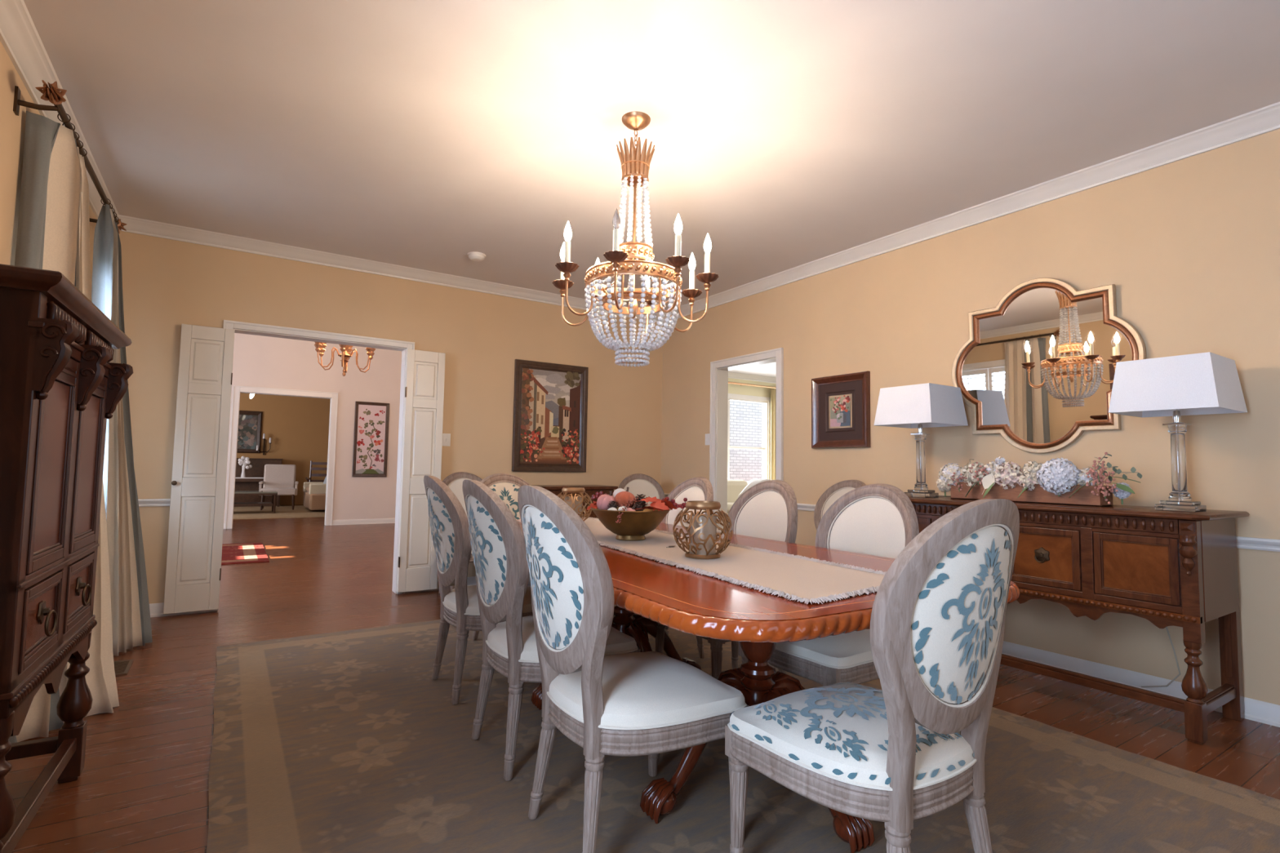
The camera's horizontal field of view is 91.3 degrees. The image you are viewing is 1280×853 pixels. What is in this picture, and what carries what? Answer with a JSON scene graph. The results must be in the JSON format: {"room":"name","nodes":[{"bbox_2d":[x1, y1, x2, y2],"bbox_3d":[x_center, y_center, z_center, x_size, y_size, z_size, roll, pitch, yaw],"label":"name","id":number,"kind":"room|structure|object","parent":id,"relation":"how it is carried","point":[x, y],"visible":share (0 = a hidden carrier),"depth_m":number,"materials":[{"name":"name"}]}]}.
{"room":"dining room","nodes":[
{"label":"dining room","id":0,"kind":"room"},
{"bbox_2d":[0,40,97,286],"bbox_3d":[-1.883,-0.244,1.255,0.140,2.849,7.342,3,-4,-33],"label":"wall","id":1,"kind":"structure","parent":0,"point":[12,126],"depth_m":2.64,"materials":[{"name":"beige paint"}]},
{"bbox_2d":[0,0,118,219],"bbox_3d":[-1.761,-1.617,1.410,0.100,0.086,7.342,3,-4,-33],"label":"trim","id":2,"kind":"structure","parent":1,"relation":"attached to","point":[20,37],"depth_m":2.67,"materials":[{"name":"white paint"}]},
{"bbox_2d":[13,80,126,233],"bbox_3d":[-2.999,-1.355,3.360,0.191,0.130,1.901,3,-4,-33],"label":"curtain rod","id":3,"kind":"object","parent":1,"relation":"attached to","point":[53,94],"visible":0.7,"depth_m":2.70,"materials":[{"name":"brown metal"}]},
{"bbox_2d":[8,111,119,743],"bbox_3d":[-2.572,-0.072,2.860,0.460,2.681,0.793,3,-4,-33],"label":"curtain","id":4,"kind":"object","parent":3,"relation":"hanging from","point":[53,231],"visible":0.38,"depth_m":2.83,"materials":[{"name":"beige fabric"}]},
{"bbox_2d":[91,198,152,656],"bbox_3d":[-3.142,-0.018,3.827,0.397,2.679,0.605,3,-4,-33],"label":"curtain","id":5,"kind":"object","parent":3,"relation":"hanging from","point":[130,604],"visible":0.7,"depth_m":3.78,"materials":[{"name":"beige fabric"}]},
{"bbox_2d":[236,392,330,505],"bbox_3d":[-9.057,0.190,16.378,9.200,3.700,0.100,3,-4,-33],"label":"wall","id":6,"kind":"structure","parent":0,"point":[297,427],"depth_m":16.34,"materials":[{"name":"paint"}]},
{"bbox_2d":[236,410,262,453],"bbox_3d":[-10.052,0.127,15.637,1.020,1.060,0.050,3,-4,-33],"label":"framed painting","id":7,"kind":"object","parent":6,"relation":"attached to","point":[250,423],"visible":0.59,"depth_m":15.78,"materials":[{"name":"paint"}]},
{"bbox_2d":[223,333,401,523],"bbox_3d":[-5.692,-0.086,11.262,9.200,3.700,0.140,3,-4,-33],"label":"wall","id":8,"kind":"structure","parent":0,"point":[259,361],"depth_m":11.37,"materials":[{"name":"paint"}]},
{"bbox_2d":[225,385,337,528],"bbox_3d":[-6.189,0.542,10.883,1.597,2.381,0.170,3,-4,-33],"label":"trim","id":9,"kind":"structure","parent":8,"relation":"attached to","point":[237,389],"depth_m":10.85,"materials":[{"name":"white paint"}]},
{"bbox_2d":[332,518,395,525],"bbox_3d":[-4.547,1.775,11.816,2.300,0.092,0.024,3,-4,-33],"label":"baseboard","id":10,"kind":"structure","parent":8,"relation":"attached to","point":[377,521],"depth_m":11.47,"materials":[{"name":"white paint"}]},
{"bbox_2d":[351,401,389,476],"bbox_3d":[-4.984,0.240,11.604,0.590,1.380,0.036,3,-4,-33],"label":"framed picture","id":11,"kind":"object","parent":8,"relation":"attached to","point":[370,455],"visible":1,"depth_m":11.60,"materials":[{"name":"paint"}]},
{"bbox_2d":[119,231,662,604],"bbox_3d":[-1.838,0.046,5.752,5.163,2.849,0.140,3,-4,-33],"label":"wall","id":12,"kind":"structure","parent":0,"point":[167,284],"depth_m":5.56,"materials":[{"name":"beige paint"}]},
{"bbox_2d":[137,498,170,506],"bbox_3d":[-3.526,0.550,4.511,0.754,0.055,0.032,3,-4,-33],"label":"trim","id":13,"kind":"structure","parent":12,"relation":"attached to","point":[142,502],"depth_m":4.52,"materials":[{"name":"white paint"}]},
{"bbox_2d":[149,602,206,617],"bbox_3d":[-3.540,1.318,4.465,0.754,0.092,0.024,3,-4,-33],"label":"baseboard","id":14,"kind":"structure","parent":12,"relation":"attached to","point":[156,610],"depth_m":4.51,"materials":[{"name":"white paint"}]},
{"bbox_2d":[163,324,235,614],"bbox_3d":[-3.263,0.302,4.647,0.332,2.108,0.111,3,-4,-33],"label":"door","id":15,"kind":"structure","parent":12,"relation":"in","point":[205,376],"depth_m":4.63,"materials":[{"name":"beige paint"}]},
{"bbox_2d":[206,320,414,612],"bbox_3d":[-2.658,0.320,5.179,1.419,2.204,0.170,3,-4,-33],"label":"trim","id":16,"kind":"structure","parent":12,"relation":"attached to","point":[241,327],"depth_m":5.34,"materials":[{"name":"white paint"}]},
{"bbox_2d":[116,214,662,322],"bbox_3d":[-1.750,-1.338,5.740,4.883,0.086,0.100,3,-4,-33],"label":"trim","id":17,"kind":"structure","parent":12,"relation":"attached to","point":[135,225],"depth_m":5.22,"materials":[{"name":"white paint"}]},
{"bbox_2d":[395,349,445,592],"bbox_3d":[-1.925,0.379,5.524,0.332,2.108,0.111,3,-4,-33],"label":"door","id":18,"kind":"structure","parent":12,"relation":"in","point":[424,371],"depth_m":5.50,"materials":[{"name":"beige paint"}]},
{"bbox_2d":[404,576,476,593],"bbox_3d":[-0.911,1.470,6.186,2.719,0.092,0.024,3,-4,-33],"label":"baseboard","id":19,"kind":"structure","parent":12,"relation":"attached to","point":[470,580],"depth_m":5.74,"materials":[{"name":"white paint"}]},
{"bbox_2d":[511,359,588,471],"bbox_3d":[-0.886,-0.093,6.279,0.800,1.090,0.036,3,-4,-33],"label":"framed painting","id":20,"kind":"object","parent":12,"relation":"attached to","point":[550,400],"visible":1,"depth_m":6.27,"materials":[{"name":"paint"}]},
{"bbox_2d":[4,504,1279,852],"bbox_3d":[-1.018,1.794,9.897,15.700,0.080,22.200,3,-4,-33],"label":"floor","id":21,"kind":"structure","parent":0,"point":[142,785],"depth_m":2.91,"materials":[{"name":"red wood"}]},
{"bbox_2d":[0,263,133,852],"bbox_3d":[-1.899,0.422,1.831,0.470,1.594,1.016,3,-4,-31],"label":"cabinet","id":22,"kind":"object","parent":21,"relation":"on","point":[60,385],"visible":1,"depth_m":1.71,"materials":[{"name":"brown wood"}]},
{"bbox_2d":[113,659,133,675],"bbox_3d":[-2.829,1.302,3.365,0.140,0.006,0.280,3,-4,-33],"label":"floor vent","id":23,"kind":"object","parent":21,"relation":"in","point":[122,667],"visible":0.5,"depth_m":3.39,"materials":[{"name":"brown metal"}]},
{"bbox_2d":[114,661,128,673],"bbox_3d":[-2.831,1.302,3.368,0.110,0.005,0.228,3,-4,-33],"label":"grille","id":24,"kind":"object","parent":23,"relation":"attached to","point":[120,667],"depth_m":3.39,"materials":[{"name":"brown metal"}]},
{"bbox_2d":[221,542,269,564],"bbox_3d":[-5.484,1.508,7.275,1.940,0.012,1.900,3,-4,-33],"label":"rug","id":25,"kind":"object","parent":21,"relation":"on","point":[246,553],"visible":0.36,"depth_m":7.51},
{"bbox_2d":[233,457,283,506],"bbox_3d":[-9.879,1.361,15.226,2.020,1.190,0.795,3,-4,-33],"label":"upright piano","id":26,"kind":"object","parent":21,"relation":"on","point":[254,475],"visible":0.17,"depth_m":15.37,"materials":[{"name":"brown wood"}]},
{"bbox_2d":[238,456,252,477],"bbox_3d":[-9.549,0.972,15.136,0.298,0.515,0.204,3,-4,-33],"label":"flower arrangement","id":27,"kind":"object","parent":26,"relation":"on","point":[244,461],"visible":1,"depth_m":15.08,"materials":[{"name":"white plant"}]},
{"bbox_2d":[233,505,324,519],"bbox_3d":[-7.950,1.907,14.078,7.300,0.012,3.800,3,-4,-33],"label":"rug","id":28,"kind":"object","parent":21,"relation":"on","point":[299,511],"visible":0.29,"depth_m":13.54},
{"bbox_2d":[233,490,277,513],"bbox_3d":[-8.567,1.614,13.328,1.420,0.458,0.700,3,-4,-33],"label":"coffee table","id":29,"kind":"object","parent":28,"relation":"on","point":[273,493],"visible":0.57,"depth_m":13.35,"materials":[{"name":"brown wood"}]},
{"bbox_2d":[233,502,272,506],"bbox_3d":[-8.568,1.655,13.326,1.260,0.040,0.600,3,-4,-33],"label":"shelf","id":30,"kind":"object","parent":29,"relation":"attached to","point":[245,504],"depth_m":13.33,"materials":[{"name":"brown wood"}]},
{"bbox_2d":[258,464,298,510],"bbox_3d":[-8.475,1.414,14.700,0.790,1.040,0.801,3,-4,-28],"label":"armchair","id":31,"kind":"object","parent":28,"relation":"on","point":[281,478],"visible":0.9,"depth_m":14.85,"materials":[{"name":"fabric"}]},
{"bbox_2d":[302,482,326,510],"bbox_3d":[-7.296,1.500,14.650,0.920,0.800,1.500,3,-4,-33],"label":"sofa","id":32,"kind":"object","parent":28,"relation":"on","point":[314,493],"visible":0.46,"depth_m":13.91,"materials":[{"name":"beige fabric"}]},
{"bbox_2d":[305,460,327,482],"bbox_3d":[-8.116,1.447,15.932,0.665,1.140,0.646,2,-4,-23],"label":"wooden chair","id":33,"kind":"object","parent":28,"relation":"on","point":[311,474],"visible":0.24,"depth_m":16.14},
{"bbox_2d":[438,471,482,593],"bbox_3d":[-1.470,0.931,5.456,0.548,1.058,0.647,3,-4,-33],"label":"dining chair","id":34,"kind":"object","parent":21,"relation":"on","point":[454,482],"visible":0.06,"depth_m":5.65,"materials":[{"name":"beige fabric"}]},
{"bbox_2d":[448,478,469,517],"bbox_3d":[-1.597,0.683,5.670,0.400,0.426,0.102,3,-4,-33],"label":"cushion","id":35,"kind":"object","parent":34,"relation":"on","point":[455,485],"depth_m":5.64,"materials":[{"name":"beige fabric"}]},
{"bbox_2d":[530,484,617,517],"bbox_3d":[-0.813,1.037,5.994,1.120,0.935,0.468,3,-4,-33],"label":"sideboard","id":36,"kind":"object","parent":21,"relation":"on","point":[590,490],"visible":0.08,"depth_m":6.00,"materials":[{"name":"brown wood"}]},
{"bbox_2d":[617,473,665,506],"bbox_3d":[0.039,1.007,6.267,0.548,1.058,0.647,2,-4,-11],"label":"dining chair","id":37,"kind":"object","parent":21,"relation":"on","point":[637,483],"visible":0.15,"depth_m":6.53,"materials":[{"name":"beige fabric"}]},
{"bbox_2d":[623,479,658,506],"bbox_3d":[-0.002,0.762,6.516,0.400,0.426,0.102,2,-4,-11],"label":"cushion","id":38,"kind":"object","parent":37,"relation":"on","point":[648,487],"depth_m":6.53,"materials":[{"name":"beige fabric"}]},
{"bbox_2d":[727,480,754,514],"bbox_3d":[1.877,1.364,10.447,2.200,0.940,0.900,3,-4,-33],"label":"sofa","id":39,"kind":"object","parent":21,"relation":"on","point":[735,487],"visible":0.1,"depth_m":10.27,"materials":[{"name":"beige fabric"}]},
{"bbox_2d":[727,480,747,502],"bbox_3d":[1.347,1.124,10.273,1.040,0.500,0.230,3,-4,-33],"label":"cushion","id":40,"kind":"object","parent":39,"relation":"on","point":[735,487],"depth_m":10.28,"materials":[{"name":"beige fabric"}]},
{"bbox_2d":[206,604,1279,852],"bbox_3d":[0.116,1.292,2.546,3.113,0.014,5.039,3,-4,-33],"label":"area rug","id":41,"kind":"object","parent":21,"relation":"on","point":[347,741],"visible":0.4,"depth_m":2.21,"materials":[{"name":"carpet"}]},
{"bbox_2d":[423,475,533,704],"bbox_3d":[-0.793,0.784,3.225,0.646,1.058,0.548,3,-4,-32],"label":"dining chair","id":42,"kind":"object","parent":41,"relation":"on","point":[449,524],"visible":0.66,"depth_m":2.99,"materials":[{"name":"wood"}]},
{"bbox_2d":[444,584,532,613],"bbox_3d":[-0.741,0.875,3.251,0.508,0.088,0.535,3,-4,-32],"label":"seat cushion","id":43,"kind":"object","parent":42,"relation":"on","point":[467,602],"depth_m":3.06,"materials":[{"name":"beige fabric"}]},
{"bbox_2d":[472,473,530,640],"bbox_3d":[-0.776,0.833,3.965,0.548,1.058,0.647,3,-4,-33],"label":"dining chair","id":44,"kind":"object","parent":41,"relation":"on","point":[506,486],"visible":0.09,"depth_m":4.20,"materials":[{"name":"beige fabric"}]},
{"bbox_2d":[488,482,520,519],"bbox_3d":[-0.902,0.585,4.178,0.400,0.426,0.105,3,-4,-33],"label":"cushion","id":45,"kind":"object","parent":44,"relation":"on","point":[508,492],"depth_m":4.20,"materials":[{"name":"multicoloured fabric"}]},
{"bbox_2d":[462,480,639,781],"bbox_3d":[-0.399,0.746,2.527,0.646,1.058,0.548,3,-4,-32],"label":"dining chair","id":46,"kind":"object","parent":41,"relation":"on","point":[509,647],"visible":0.68,"depth_m":2.30,"materials":[{"name":"wood"}]},
{"bbox_2d":[487,615,636,661],"bbox_3d":[-0.346,0.837,2.554,0.508,0.088,0.535,3,-4,-32],"label":"seat cushion","id":47,"kind":"object","parent":46,"relation":"on","point":[522,646],"depth_m":2.40,"materials":[{"name":"beige fabric"}]},
{"bbox_2d":[517,485,749,852],"bbox_3d":[-0.068,0.715,1.960,0.647,1.058,0.548,3,-4,-31],"label":"dining chair","id":48,"kind":"object","parent":41,"relation":"on","point":[651,704],"visible":0.89,"depth_m":1.76,"materials":[{"name":"grey wood"}]},
{"bbox_2d":[548,651,745,727],"bbox_3d":[-0.015,0.805,1.986,0.508,0.088,0.535,3,-4,-31],"label":"seat cushion","id":49,"kind":"object","parent":48,"relation":"on","point":[648,689],"depth_m":1.83,"materials":[{"name":"beige fabric"}]},
{"bbox_2d":[632,477,713,658],"bbox_3d":[0.111,0.835,3.783,0.647,1.058,0.548,3,-4,-31],"label":"dining chair","id":50,"kind":"object","parent":41,"relation":"on","point":[693,489],"visible":0.2,"depth_m":3.95,"materials":[{"name":"beige fabric"}]},
{"bbox_2d":[667,486,704,526],"bbox_3d":[0.317,0.587,3.924,0.102,0.426,0.400,3,-4,-31],"label":"cushion","id":51,"kind":"object","parent":50,"relation":"on","point":[691,493],"depth_m":4.00,"materials":[{"name":"beige fabric"}]},
{"bbox_2d":[655,480,797,679],"bbox_3d":[0.471,0.804,3.218,0.647,1.058,0.548,3,-4,-32],"label":"dining chair","id":52,"kind":"object","parent":41,"relation":"on","point":[768,509],"visible":0.29,"depth_m":3.33,"materials":[{"name":"beige fabric"}]},
{"bbox_2d":[735,491,786,542],"bbox_3d":[0.676,0.557,3.360,0.102,0.426,0.400,3,-4,-32],"label":"cushion","id":53,"kind":"object","parent":52,"relation":"on","point":[758,514],"depth_m":3.38,"materials":[{"name":"beige fabric"}]},
{"bbox_2d":[516,517,1019,852],"bbox_3d":[0.037,0.918,2.838,1.326,0.766,2.778,3,-4,-31],"label":"dining table","id":54,"kind":"object","parent":41,"relation":"on","point":[682,600],"visible":0.44,"depth_m":1.86,"materials":[{"name":"red wood"}]},
{"bbox_2d":[516,517,886,604],"bbox_3d":[0.050,0.529,2.880,0.605,0.016,2.612,3,-4,-29],"label":"table runner","id":55,"kind":"object","parent":54,"relation":"on","point":[806,580],"visible":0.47,"depth_m":2.18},
{"bbox_2d":[556,487,592,521],"bbox_3d":[-0.401,0.475,3.749,0.234,0.214,0.233,1,-4,-6],"label":"vase","id":56,"kind":"object","parent":55,"relation":"on","point":[575,503],"visible":0.57,"depth_m":3.70,"materials":[{"name":"gold metal"}]},
{"bbox_2d":[590,506,671,541],"bbox_3d":[-0.040,0.466,2.999,0.388,0.147,0.388,3,-4,-33],"label":"bowl","id":57,"kind":"object","parent":55,"relation":"on","point":[633,526],"visible":0.86,"depth_m":2.88,"materials":[{"name":"brown metal"}]},
{"bbox_2d":[596,490,614,510],"bbox_3d":[-0.156,0.359,2.975,0.100,0.107,0.102,1,-4,-2],"label":"pumpkin","id":58,"kind":"object","parent":57,"relation":"in","point":[603,500],"visible":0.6,"depth_m":2.94,"materials":[{"name":"pink"}]},
{"bbox_2d":[614,487,635,507],"bbox_3d":[-0.069,0.338,2.952,0.103,0.106,0.102,1,-4,4],"label":"pumpkin","id":59,"kind":"object","parent":57,"relation":"in","point":[621,497],"visible":0.69,"depth_m":2.92,"materials":[{"name":"orange"}]},
{"bbox_2d":[672,500,733,559],"bbox_3d":[0.245,0.401,2.440,0.234,0.214,0.233,-1,-4,28],"label":"vase","id":60,"kind":"object","parent":55,"relation":"on","point":[701,530],"visible":1,"depth_m":2.39,"materials":[{"name":"gold metal"}]},
{"bbox_2d":[738,484,919,686],"bbox_3d":[0.827,0.773,2.649,0.647,1.058,0.548,3,-4,-33],"label":"dining chair","id":61,"kind":"object","parent":41,"relation":"on","point":[880,520],"visible":0.34,"depth_m":2.65,"materials":[{"name":"beige fabric"}]},
{"bbox_2d":[775,629,872,666],"bbox_3d":[0.774,0.858,2.608,0.508,0.088,0.535,3,-4,-33],"label":"seat cushion","id":62,"kind":"object","parent":61,"relation":"on","point":[853,649],"depth_m":2.37,"materials":[{"name":"beige fabric"}]},
{"bbox_2d":[829,497,904,559],"bbox_3d":[1.030,0.526,2.794,0.102,0.426,0.400,3,-4,-33],"label":"cushion","id":63,"kind":"object","parent":61,"relation":"on","point":[869,526],"depth_m":2.80,"materials":[{"name":"beige fabric"}]},
{"bbox_2d":[724,498,1019,852],"bbox_3d":[0.628,0.705,1.642,0.548,1.058,0.647,3,-4,-33],"label":"dining chair","id":64,"kind":"object","parent":41,"relation":"on","point":[900,754],"visible":0.99,"depth_m":1.43,"materials":[{"name":"grey wood"}]},
{"bbox_2d":[729,682,974,786],"bbox_3d":[0.591,0.794,1.688,0.536,0.091,0.511,3,-4,-33],"label":"seat cushion","id":65,"kind":"object","parent":64,"relation":"on","point":[837,735],"depth_m":1.54,"materials":[{"name":"beige fabric"}]},
{"bbox_2d":[813,480,865,530],"bbox_3d":[1.349,0.917,4.553,0.647,1.058,0.548,3,-4,-33],"label":"dining chair","id":66,"kind":"object","parent":21,"relation":"on","point":[831,495],"visible":0.07,"depth_m":4.82,"materials":[{"name":"wood"}]},
{"bbox_2d":[822,488,853,516],"bbox_3d":[1.552,0.670,4.699,0.102,0.426,0.400,3,-4,-33],"label":"cushion","id":67,"kind":"object","parent":66,"relation":"on","point":[830,495],"depth_m":4.82,"materials":[{"name":"beige fabric"}]},
{"bbox_2d":[907,496,1249,745],"bbox_3d":[2.145,0.905,3.453,0.599,0.965,1.688,3,-4,-33],"label":"sideboard","id":68,"kind":"object","parent":21,"relation":"on","point":[1165,568],"visible":0.55,"depth_m":2.89,"materials":[{"name":"brown wood"}]},
{"bbox_2d":[874,382,968,497],"bbox_3d":[1.858,0.244,4.084,0.494,1.026,0.406,3,-4,-33],"label":"table lamp","id":69,"kind":"object","parent":68,"relation":"on","point":[928,405],"visible":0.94,"depth_m":3.99,"materials":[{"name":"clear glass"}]},
{"bbox_2d":[936,477,951,496],"bbox_3d":[1.866,0.364,3.832,0.100,0.128,0.097,3,-4,-33],"label":"hydrangea","id":70,"kind":"object","parent":68,"relation":"on","point":[940,486],"visible":0.7,"depth_m":3.81,"materials":[{"name":"beige plant"}]},
{"bbox_2d":[950,481,1112,506],"bbox_3d":[2.158,0.373,3.508,0.150,0.105,0.780,3,-4,-33],"label":"planter box","id":71,"kind":"object","parent":68,"relation":"on","point":[1084,496],"visible":0.79,"depth_m":3.39,"materials":[{"name":"brown wood"}]},
{"bbox_2d":[937,462,964,485],"bbox_3d":[1.903,0.308,3.816,0.152,0.173,0.151,3,-4,-33],"label":"hydrangea","id":72,"kind":"object","parent":71,"relation":"in","point":[947,471],"visible":0.74,"depth_m":3.78,"materials":[{"name":"beige plant"}]},
{"bbox_2d":[960,461,986,486],"bbox_3d":[1.979,0.291,3.701,0.155,0.171,0.155,3,-4,-33],"label":"peony","id":73,"kind":"object","parent":71,"relation":"in","point":[965,473],"visible":0.72,"depth_m":3.67,"materials":[{"name":"beige plant"}]},
{"bbox_2d":[982,473,995,493],"bbox_3d":[1.990,0.329,3.581,0.012,0.124,0.073,4,-5,-38],"label":"magnolia petal","id":74,"kind":"object","parent":71,"relation":"in","point":[987,481],"visible":1,"depth_m":3.58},
{"bbox_2d":[982,461,999,478],"bbox_3d":[2.056,0.268,3.643,0.110,0.136,0.110,3,-4,-33],"label":"peony","id":75,"kind":"object","parent":71,"relation":"on","point":[990,467],"visible":0.42,"depth_m":3.62,"materials":[{"name":"beige plant"}]},
{"bbox_2d":[991,461,1023,489],"bbox_3d":[2.085,0.285,3.529,0.168,0.179,0.159,3,-4,-33],"label":"peony","id":76,"kind":"object","parent":71,"relation":"in","point":[1008,475],"visible":0.91,"depth_m":3.49,"materials":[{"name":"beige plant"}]},
{"bbox_2d":[1017,471,1039,490],"bbox_3d":[2.133,0.311,3.429,0.118,0.137,0.115,3,-4,-33],"label":"peony","id":77,"kind":"object","parent":71,"relation":"in","point":[1028,481],"visible":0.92,"depth_m":3.40,"materials":[{"name":"beige plant"}]},
{"bbox_2d":[1022,461,1044,478],"bbox_3d":[2.172,0.257,3.452,0.113,0.140,0.118,3,-4,-33],"label":"peony","id":78,"kind":"object","parent":71,"relation":"in","point":[1033,466],"visible":0.51,"depth_m":3.43,"materials":[{"name":"beige plant"}]},
{"bbox_2d":[1035,457,1080,496],"bbox_3d":[2.206,0.265,3.299,0.197,0.205,0.200,3,-4,-33],"label":"hydrangea","id":79,"kind":"object","parent":71,"relation":"in","point":[1060,475],"visible":0.98,"depth_m":3.25,"materials":[{"name":"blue plant"}]},
{"bbox_2d":[1076,467,1099,485],"bbox_3d":[2.300,0.276,3.217,0.105,0.129,0.099,3,-4,-33],"label":"peony","id":80,"kind":"object","parent":71,"relation":"on","point":[1082,477],"visible":0.69,"depth_m":3.20,"materials":[{"name":"white plant"}]},
{"bbox_2d":[1085,452,1116,488],"bbox_3d":[2.298,0.220,3.139,0.130,0.180,0.131,3,-4,-33],"label":"cluster","id":81,"kind":"object","parent":71,"relation":"in","point":[1101,470],"visible":0.92,"depth_m":3.14,"materials":[{"name":"pink plant"}]},
{"bbox_2d":[1085,472,1118,504],"bbox_3d":[2.314,0.308,3.122,0.094,0.158,0.119,2,-4,-13],"label":"cluster","id":82,"kind":"object","parent":71,"relation":"in","point":[1105,493],"visible":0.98,"depth_m":3.12,"materials":[{"name":"pink plant"}]},
{"bbox_2d":[1111,481,1131,504],"bbox_3d":[2.427,0.336,3.154,0.084,0.115,0.087,3,-4,-33],"label":"hydrangea","id":83,"kind":"object","parent":68,"relation":"on","point":[1121,494],"visible":0.61,"depth_m":3.14,"materials":[{"name":"white plant"}]},
{"bbox_2d":[1108,351,1247,687],"bbox_3d":[2.562,0.502,2.986,0.494,1.659,0.464,3,-4,-33],"label":"table lamp","id":84,"kind":"object","parent":68,"relation":"on","point":[1208,383],"visible":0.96,"depth_m":2.90,"materials":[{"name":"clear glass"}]},
{"bbox_2d":[1178,534,1197,576],"bbox_3d":[2.349,0.554,2.683,0.060,0.174,0.059,3,-4,-33],"label":"pendant","id":85,"kind":"object","parent":68,"relation":"attached to","point":[1188,544],"depth_m":2.67,"materials":[{"name":"brown wood"}]},
{"bbox_2d":[23,0,1279,312],"bbox_3d":[0.232,-1.596,2.689,5.033,0.100,7.492,3,-4,-33],"label":"ceiling","id":86,"kind":"structure","parent":0,"point":[425,135],"depth_m":3.00,"materials":[{"name":"paint"}]},
{"bbox_2d":[466,251,485,261],"bbox_3d":[-1.344,-1.390,5.146,0.148,0.045,0.148,3,-4,-33],"label":"smoke detector","id":87,"kind":"object","parent":86,"relation":"attached to","point":[473,255],"visible":1,"depth_m":5.10,"materials":[{"name":"white plastic"}]},
{"bbox_2d":[551,111,718,366],"bbox_3d":[-0.029,-0.912,3.065,0.775,1.225,0.775,2,-4,-11],"label":"chandelier","id":88,"kind":"object","parent":86,"relation":"hanging from","point":[633,258],"visible":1,"depth_m":2.97,"materials":[{"name":"gold metal"}]},
{"bbox_2d":[728,377,776,401],"bbox_3d":[1.830,0.475,11.506,7.306,2.849,0.140,3,-4,-33],"label":"wall","id":89,"kind":"structure","parent":0,"point":[732,388],"depth_m":11.63,"materials":[{"name":"yellow paint"}]},
{"bbox_2d":[727,393,770,479],"bbox_3d":[1.569,0.373,11.326,2.110,1.940,0.162,3,-4,-33],"label":"window","id":90,"kind":"structure","parent":89,"relation":"in","point":[766,404],"depth_m":11.80,"materials":[{"name":"white paint"}]},
{"bbox_2d":[728,372,776,383],"bbox_3d":[1.897,-0.910,11.481,7.156,0.086,0.100,3,-4,-33],"label":"trim","id":91,"kind":"structure","parent":89,"relation":"attached to","point":[731,375],"depth_m":11.60,"materials":[{"name":"white paint"}]},
{"bbox_2d":[728,381,776,388],"bbox_3d":[1.719,-0.776,11.331,2.595,0.090,0.143,3,-4,-33],"label":"curtain rod","id":92,"kind":"object","parent":89,"relation":"attached to","point":[733,383],"visible":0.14,"depth_m":11.49,"materials":[{"name":"gold metal"}]},
{"bbox_2d":[770,388,776,479],"bbox_3d":[2.600,0.601,11.804,0.346,2.620,0.074,3,-4,-33],"label":"curtain","id":93,"kind":"object","parent":92,"relation":"hanging from","point":[773,392],"visible":0.23,"depth_m":11.76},
{"bbox_2d":[728,361,776,377],"bbox_3d":[3.690,-1.147,8.809,7.306,0.100,6.550,3,-4,-33],"label":"ceiling","id":94,"kind":"structure","parent":0,"point":[770,368],"depth_m":10.99,"materials":[{"name":"paint"}]},
{"bbox_2d":[661,128,1279,705],"bbox_3d":[2.314,-0.001,4.003,0.140,2.849,7.342,3,-4,-33],"label":"wall","id":95,"kind":"structure","parent":0,"point":[1189,247],"depth_m":3.51,"materials":[{"name":"beige paint"}]},
{"bbox_2d":[709,347,783,532],"bbox_3d":[1.031,0.427,5.898,0.170,2.199,0.974,3,-4,-33],"label":"trim","id":96,"kind":"structure","parent":95,"relation":"attached to","point":[718,427],"depth_m":6.22,"materials":[{"name":"white paint"}]},
{"bbox_2d":[811,370,871,448],"bbox_3d":[1.581,-0.120,4.966,0.044,0.580,0.544,3,-4,-33],"label":"framed picture","id":97,"kind":"object","parent":95,"relation":"attached to","point":[857,384],"visible":1,"depth_m":4.96,"materials":[{"name":"paint"}]},
{"bbox_2d":[662,102,1279,323],"bbox_3d":[2.236,-1.385,4.026,0.100,0.086,7.342,3,-4,-33],"label":"trim","id":98,"kind":"structure","parent":95,"relation":"attached to","point":[1265,119],"depth_m":3.77,"materials":[{"name":"white paint"}]},
{"bbox_2d":[796,502,1279,551],"bbox_3d":[2.744,0.561,3.140,0.032,0.055,5.480,3,-4,-33],"label":"trim","id":99,"kind":"structure","parent":95,"relation":"attached to","point":[1248,543],"depth_m":2.93,"materials":[{"name":"white paint"}]},
{"bbox_2d":[951,277,1146,453],"bbox_3d":[2.384,-0.365,3.751,0.032,1.050,1.050,2,-3,-34],"label":"wall mirror","id":100,"kind":"object","parent":95,"relation":"attached to","point":[1035,369],"visible":0.93,"depth_m":3.72,"materials":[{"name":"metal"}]},
{"bbox_2d":[1001,640,1279,727],"bbox_3d":[2.735,1.329,3.093,0.024,0.092,5.480,3,-4,-33],"label":"baseboard","id":101,"kind":"structure","parent":95,"relation":"attached to","point":[1259,711],"depth_m":3.34,"materials":[{"name":"white paint"}]},
{"bbox_3d":[-4.656,-2.182,8.037,7.200,0.100,6.568,3,-4,-33],"label":"ceiling","id":102,"kind":"structure","parent":0,"visible":0},
{"bbox_2d":[314,342,375,376],"bbox_3d":[-3.894,-1.380,8.297,0.816,1.442,0.725,0,-4,10],"label":"chandelier","id":103,"kind":"object","parent":102,"relation":"hanging from","point":[320,347],"visible":0.57,"depth_m":8.24,"materials":[{"name":"brown metal"}]},
{"label":"outside","id":104,"kind":"structure","parent":0,"visible":0},
{"bbox_2d":[728,400,761,481],"bbox_3d":[0.578,-0.139,15.125,8.500,5.500,0.200,3,-4,-33],"label":"wall","id":105,"kind":"structure","parent":104,"point":[745,418],"depth_m":16.42,"materials":[{"name":"brick"}]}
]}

